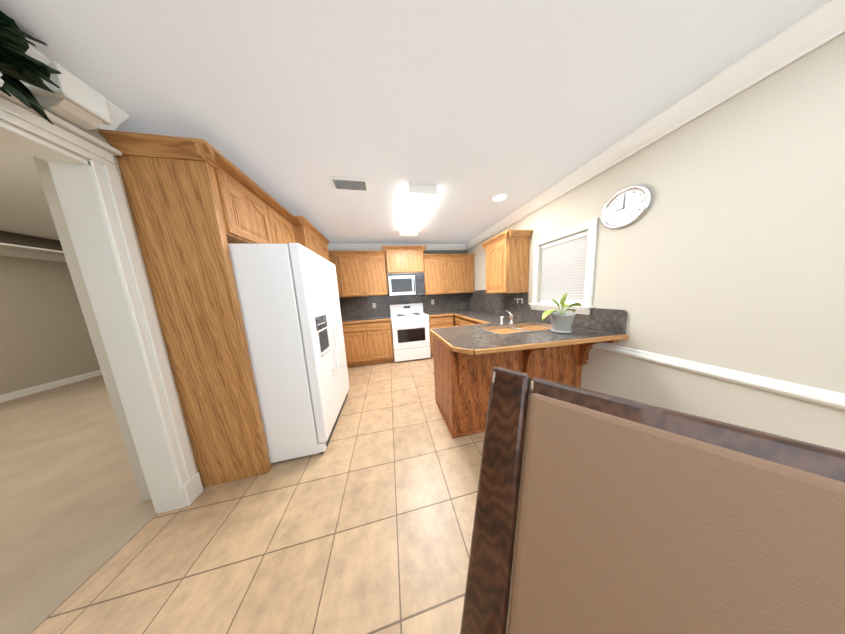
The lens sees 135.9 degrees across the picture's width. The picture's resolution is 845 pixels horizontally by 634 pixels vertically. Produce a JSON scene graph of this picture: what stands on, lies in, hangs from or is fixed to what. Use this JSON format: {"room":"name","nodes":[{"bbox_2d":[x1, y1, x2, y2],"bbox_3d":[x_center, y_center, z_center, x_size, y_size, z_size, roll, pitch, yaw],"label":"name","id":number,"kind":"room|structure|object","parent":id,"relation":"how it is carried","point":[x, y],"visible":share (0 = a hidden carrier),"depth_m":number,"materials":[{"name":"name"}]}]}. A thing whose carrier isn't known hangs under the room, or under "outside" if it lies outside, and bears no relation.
{"room":"kitchen","nodes":[
{"label":"kitchen","id":0,"kind":"room"},
{"bbox_2d":[0,10,61,124],"bbox_3d":[-1.388,-0.929,-0.123,0.302,0.480,1.807,-5,8,-11],"label":"plant","id":1,"kind":"object","parent":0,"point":[17,64],"visible":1,"depth_m":0.65,"materials":[{"name":"green plant"}]},
{"bbox_2d":[0,255,100,394],"bbox_3d":[-6.658,0.295,1.438,0.150,2.460,9.050,-5,8,-11],"label":"wall","id":2,"kind":"structure","parent":0,"point":[45,338],"depth_m":3.09,"materials":[{"name":"beige paint"}]},
{"bbox_2d":[0,243,62,252],"bbox_3d":[-6.085,-0.949,1.326,0.035,0.030,7.800,-5,8,-11],"label":"trim","id":3,"kind":"structure","parent":2,"relation":"attached to","point":[5,244],"depth_m":2.78,"materials":[{"name":"white wood"}]},
{"bbox_2d":[0,248,101,402],"bbox_3d":[-6.525,0.294,1.388,0.090,2.460,8.900,-5,8,-11],"label":"trim","id":4,"kind":"structure","parent":2,"relation":"attached to","point":[34,389],"depth_m":3.07,"materials":[{"name":"white"}]},
{"bbox_2d":[0,375,157,633],"bbox_3d":[-4.995,1.417,1.834,6.080,0.054,8.900,-5,8,-11],"label":"floor carpet","id":5,"kind":"object","parent":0,"point":[76,512],"depth_m":1.26,"materials":[{"name":"beige carpet"}]},
{"bbox_2d":[0,86,197,500],"bbox_3d":[-2.120,-0.058,2.237,0.350,2.460,8.900,-5,8,-11],"label":"wall","id":6,"kind":"structure","parent":0,"point":[50,192],"depth_m":1.05,"materials":[{"name":"beige paint"}]},
{"bbox_2d":[0,44,203,512],"bbox_3d":[-1.415,0.263,-0.474,0.278,2.460,3.270,-5,8,-11],"label":"trim","id":7,"kind":"structure","parent":6,"relation":"attached to","point":[96,212],"depth_m":0.96,"materials":[{"name":"white wood"}]},
{"bbox_2d":[116,153,297,260],"bbox_3d":[-1.742,-0.820,1.547,0.641,0.439,0.946,-5,8,-11],"label":"upper cabinet","id":8,"kind":"object","parent":6,"relation":"attached to","point":[197,206],"depth_m":1.09,"materials":[{"name":"brown wood"}]},
{"bbox_2d":[31,353,526,633],"bbox_3d":[0.095,1.207,1.349,3.735,0.050,6.000,-5,8,-11],"label":"floor","id":9,"kind":"structure","parent":0,"point":[363,523],"depth_m":0.96,"materials":[{"name":"tile"}]},
{"bbox_2d":[228,243,349,462],"bbox_3d":[-1.376,0.305,1.765,0.973,1.785,0.922,-5,8,-11],"label":"fridge","id":10,"kind":"object","parent":9,"relation":"on","point":[288,298],"visible":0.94,"depth_m":1.38,"materials":[{"name":"white metal"}]},
{"bbox_2d":[342,311,453,367],"bbox_3d":[-0.707,0.451,3.679,2.722,0.921,0.661,-5,8,-11],"label":"base cabinet","id":11,"kind":"object","parent":9,"relation":"on","point":[367,340],"visible":0.56,"depth_m":3.34,"materials":[{"name":"brown wood"}]},
{"bbox_2d":[390,303,430,361],"bbox_3d":[-0.277,0.295,3.711,0.760,1.135,0.680,-5,8,-11],"label":"stove","id":12,"kind":"object","parent":9,"relation":"on","point":[410,331],"visible":1,"depth_m":3.46,"materials":[{"name":"white metal"}]},
{"bbox_2d":[453,313,460,324],"bbox_3d":[1.054,0.403,3.467,0.628,0.880,0.525,-5,8,-11],"label":"base cabinet","id":13,"kind":"object","parent":9,"relation":"on","point":[457,319],"depth_m":3.46,"materials":[{"name":"brown wood"}]},
{"bbox_2d":[461,317,472,324],"bbox_3d":[1.138,0.454,3.051,0.628,0.880,0.577,-5,8,-11],"label":"base cabinet","id":14,"kind":"object","parent":9,"relation":"on","point":[464,320],"depth_m":3.07,"materials":[{"name":"brown wood"}]},
{"bbox_2d":[431,329,524,438],"bbox_3d":[0.567,0.634,1.929,0.742,0.880,0.622,-5,8,-11],"label":"base cabinet","id":15,"kind":"object","parent":9,"relation":"on","point":[462,388],"depth_m":1.62,"materials":[{"name":"brown wood"}]},
{"bbox_2d":[429,321,532,340],"bbox_3d":[0.885,0.143,1.986,1.478,0.038,0.580,-5,8,-11],"label":"countertop","id":16,"kind":"structure","parent":15,"relation":"on","point":[454,333],"depth_m":1.96,"materials":[{"name":"grey stone"}]},
{"bbox_2d":[445,326,628,360],"bbox_3d":[0.982,0.201,1.506,1.478,0.039,0.406,-5,8,-11],"label":"countertop","id":17,"kind":"structure","parent":15,"relation":"on","point":[505,344],"depth_m":1.45,"materials":[{"name":"grey stone"}]},
{"bbox_2d":[542,293,582,333],"bbox_3d":[1.305,-0.039,1.623,0.405,0.371,0.196,-5,8,-11],"label":"plant pot","id":18,"kind":"object","parent":17,"relation":"on","point":[561,322],"visible":1,"depth_m":1.59,"materials":[{"name":"grey ceramic"}]},
{"bbox_2d":[473,321,484,324],"bbox_3d":[1.223,0.505,2.635,0.628,0.880,0.526,-5,8,-11],"label":"base cabinet","id":19,"kind":"object","parent":9,"relation":"on","point":[474,322],"depth_m":2.54,"materials":[{"name":"brown wood"}]},
{"bbox_2d":[505,325,584,412],"bbox_3d":[1.280,0.572,2.102,0.728,0.880,0.694,-5,8,-11],"label":"base cabinet","id":20,"kind":"object","parent":9,"relation":"on","point":[564,366],"depth_m":1.77,"materials":[{"name":"brown wood"}]},
{"bbox_2d":[446,309,551,328],"bbox_3d":[1.104,-0.005,3.012,0.638,0.038,2.526,-5,8,-11],"label":"countertop","id":21,"kind":"structure","parent":20,"relation":"on","point":[474,315],"depth_m":2.79,"materials":[{"name":"grey stone"}]},
{"bbox_2d":[460,367,844,633],"bbox_3d":[0.200,0.759,0.137,0.520,1.143,0.710,4,10,42],"label":"chair","id":22,"kind":"object","parent":9,"relation":"on","point":[634,517],"visible":1,"depth_m":0.27,"materials":[{"name":"brown wood"}]},
{"bbox_2d":[294,221,328,260],"bbox_3d":[-1.828,-0.025,2.573,0.736,2.274,0.888,-5,8,-11],"label":"upper cabinet","id":23,"kind":"object","parent":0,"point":[307,237],"depth_m":2.25,"materials":[{"name":"brown wood"}]},
{"bbox_2d":[343,267,455,352],"bbox_3d":[-0.651,-0.374,4.011,3.945,2.460,0.150,-5,8,-11],"label":"wall","id":24,"kind":"structure","parent":0,"point":[390,317],"depth_m":3.98,"materials":[{"name":"beige paint"}]},
{"bbox_2d":[327,244,463,250],"bbox_3d":[-0.755,-1.514,3.721,3.510,0.115,0.105,-5,8,-11],"label":"trim","id":25,"kind":"structure","parent":24,"relation":"attached to","point":[331,247],"depth_m":3.68,"materials":[{"name":"white wood"}]},
{"bbox_2d":[328,246,474,297],"bbox_3d":[-0.490,-0.942,3.668,3.361,0.998,0.442,-5,8,-11],"label":"upper cabinet","id":26,"kind":"object","parent":24,"relation":"attached to","point":[361,273],"visible":0.92,"depth_m":3.49,"materials":[{"name":"brown wood"}]},
{"bbox_2d":[387,273,424,295],"bbox_3d":[-0.358,-0.701,3.718,0.756,0.450,0.448,-5,8,-11],"label":"microwave","id":27,"kind":"object","parent":26,"relation":"attached to","point":[399,284],"visible":1,"depth_m":3.53,"materials":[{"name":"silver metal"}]},
{"bbox_2d":[339,250,467,318],"bbox_3d":[-0.518,-0.753,3.904,3.364,1.464,0.022,-5,8,-11],"label":"backsplash","id":28,"kind":"structure","parent":24,"relation":"attached to","point":[353,307],"depth_m":3.94,"materials":[{"name":"grey"}]},
{"bbox_2d":[372,299,433,307],"bbox_3d":[-0.417,-0.307,3.962,1.427,0.115,0.008,-5,8,-11],"label":"outlet","id":29,"kind":"object","parent":28,"relation":"attached to","point":[374,304],"visible":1,"depth_m":3.84,"materials":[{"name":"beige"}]},
{"bbox_2d":[0,0,826,255],"bbox_3d":[-4.125,-1.252,1.608,11.515,0.285,9.050,-5,8,-11],"label":"ceiling","id":30,"kind":"structure","parent":0,"point":[469,109],"depth_m":0.91,"materials":[{"name":"white paint"}]},
{"bbox_2d":[329,177,368,190],"bbox_3d":[-0.708,-1.296,1.684,0.330,0.016,0.180,-5,8,-11],"label":"ceiling vent","id":31,"kind":"object","parent":30,"relation":"in","point":[350,184],"visible":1,"depth_m":1.66,"materials":[{"name":"white metal"}]},
{"bbox_2d":[400,184,436,234],"bbox_3d":[-0.115,-1.383,2.358,0.298,0.084,1.244,-5,8,-11],"label":"ceiling light fixture","id":32,"kind":"object","parent":30,"relation":"attached to","point":[419,199],"visible":1,"depth_m":2.03,"materials":[{"name":"white plastic"}]},
{"bbox_2d":[491,193,508,201],"bbox_3d":[0.932,-1.440,2.070,0.200,0.009,0.200,-5,8,-11],"label":"recessed light","id":33,"kind":"object","parent":30,"relation":"in","point":[499,197],"visible":1,"depth_m":2.06,"materials":[{"name":"white"}]},
{"bbox_2d":[468,33,844,450],"bbox_3d":[1.797,-0.167,1.450,0.150,2.460,5.850,-5,8,-11],"label":"wall","id":34,"kind":"structure","parent":0,"point":[726,250],"depth_m":0.98,"materials":[{"name":"beige paint"}]},
{"bbox_2d":[482,229,532,293],"bbox_3d":[1.246,-0.777,2.610,0.387,0.821,0.634,-5,8,-11],"label":"upper cabinet","id":35,"kind":"object","parent":34,"relation":"attached to","point":[507,260],"visible":1,"depth_m":2.38,"materials":[{"name":"brown wood"}]},
{"bbox_2d":[468,290,627,333],"bbox_3d":[1.433,-0.249,2.853,0.020,0.450,2.910,-5,8,-11],"label":"backsplash","id":36,"kind":"structure","parent":34,"relation":"attached to","point":[610,320],"depth_m":2.45,"materials":[{"name":"stone"}]},
{"bbox_2d":[529,218,597,314],"bbox_3d":[1.619,-0.515,1.996,0.178,0.906,0.745,-5,8,-11],"label":"window","id":37,"kind":"structure","parent":34,"relation":"in","point":[591,226],"depth_m":1.74,"materials":[{"name":"white wood"}]},
{"bbox_2d":[540,231,587,304],"bbox_3d":[1.626,-0.524,1.996,0.053,0.734,0.543,-5,8,-11],"label":"window blinds","id":38,"kind":"object","parent":37,"relation":"attached to","point":[563,266],"visible":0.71,"depth_m":1.95,"materials":[{"name":"white plastic"}]},
{"bbox_2d":[601,185,652,228],"bbox_3d":[1.655,-0.897,1.409,0.027,0.304,0.304,-5,8,-11],"label":"clock","id":39,"kind":"object","parent":34,"relation":"attached to","point":[627,206],"visible":1,"depth_m":1.39,"materials":[{"name":"white plastic"}]},
{"bbox_2d":[464,0,844,410],"bbox_3d":[1.672,-0.157,1.426,0.105,2.460,5.850,-5,8,-11],"label":"trim","id":40,"kind":"structure","parent":34,"relation":"attached to","point":[825,23],"depth_m":0.98,"materials":[{"name":"white wood"}]}
]}

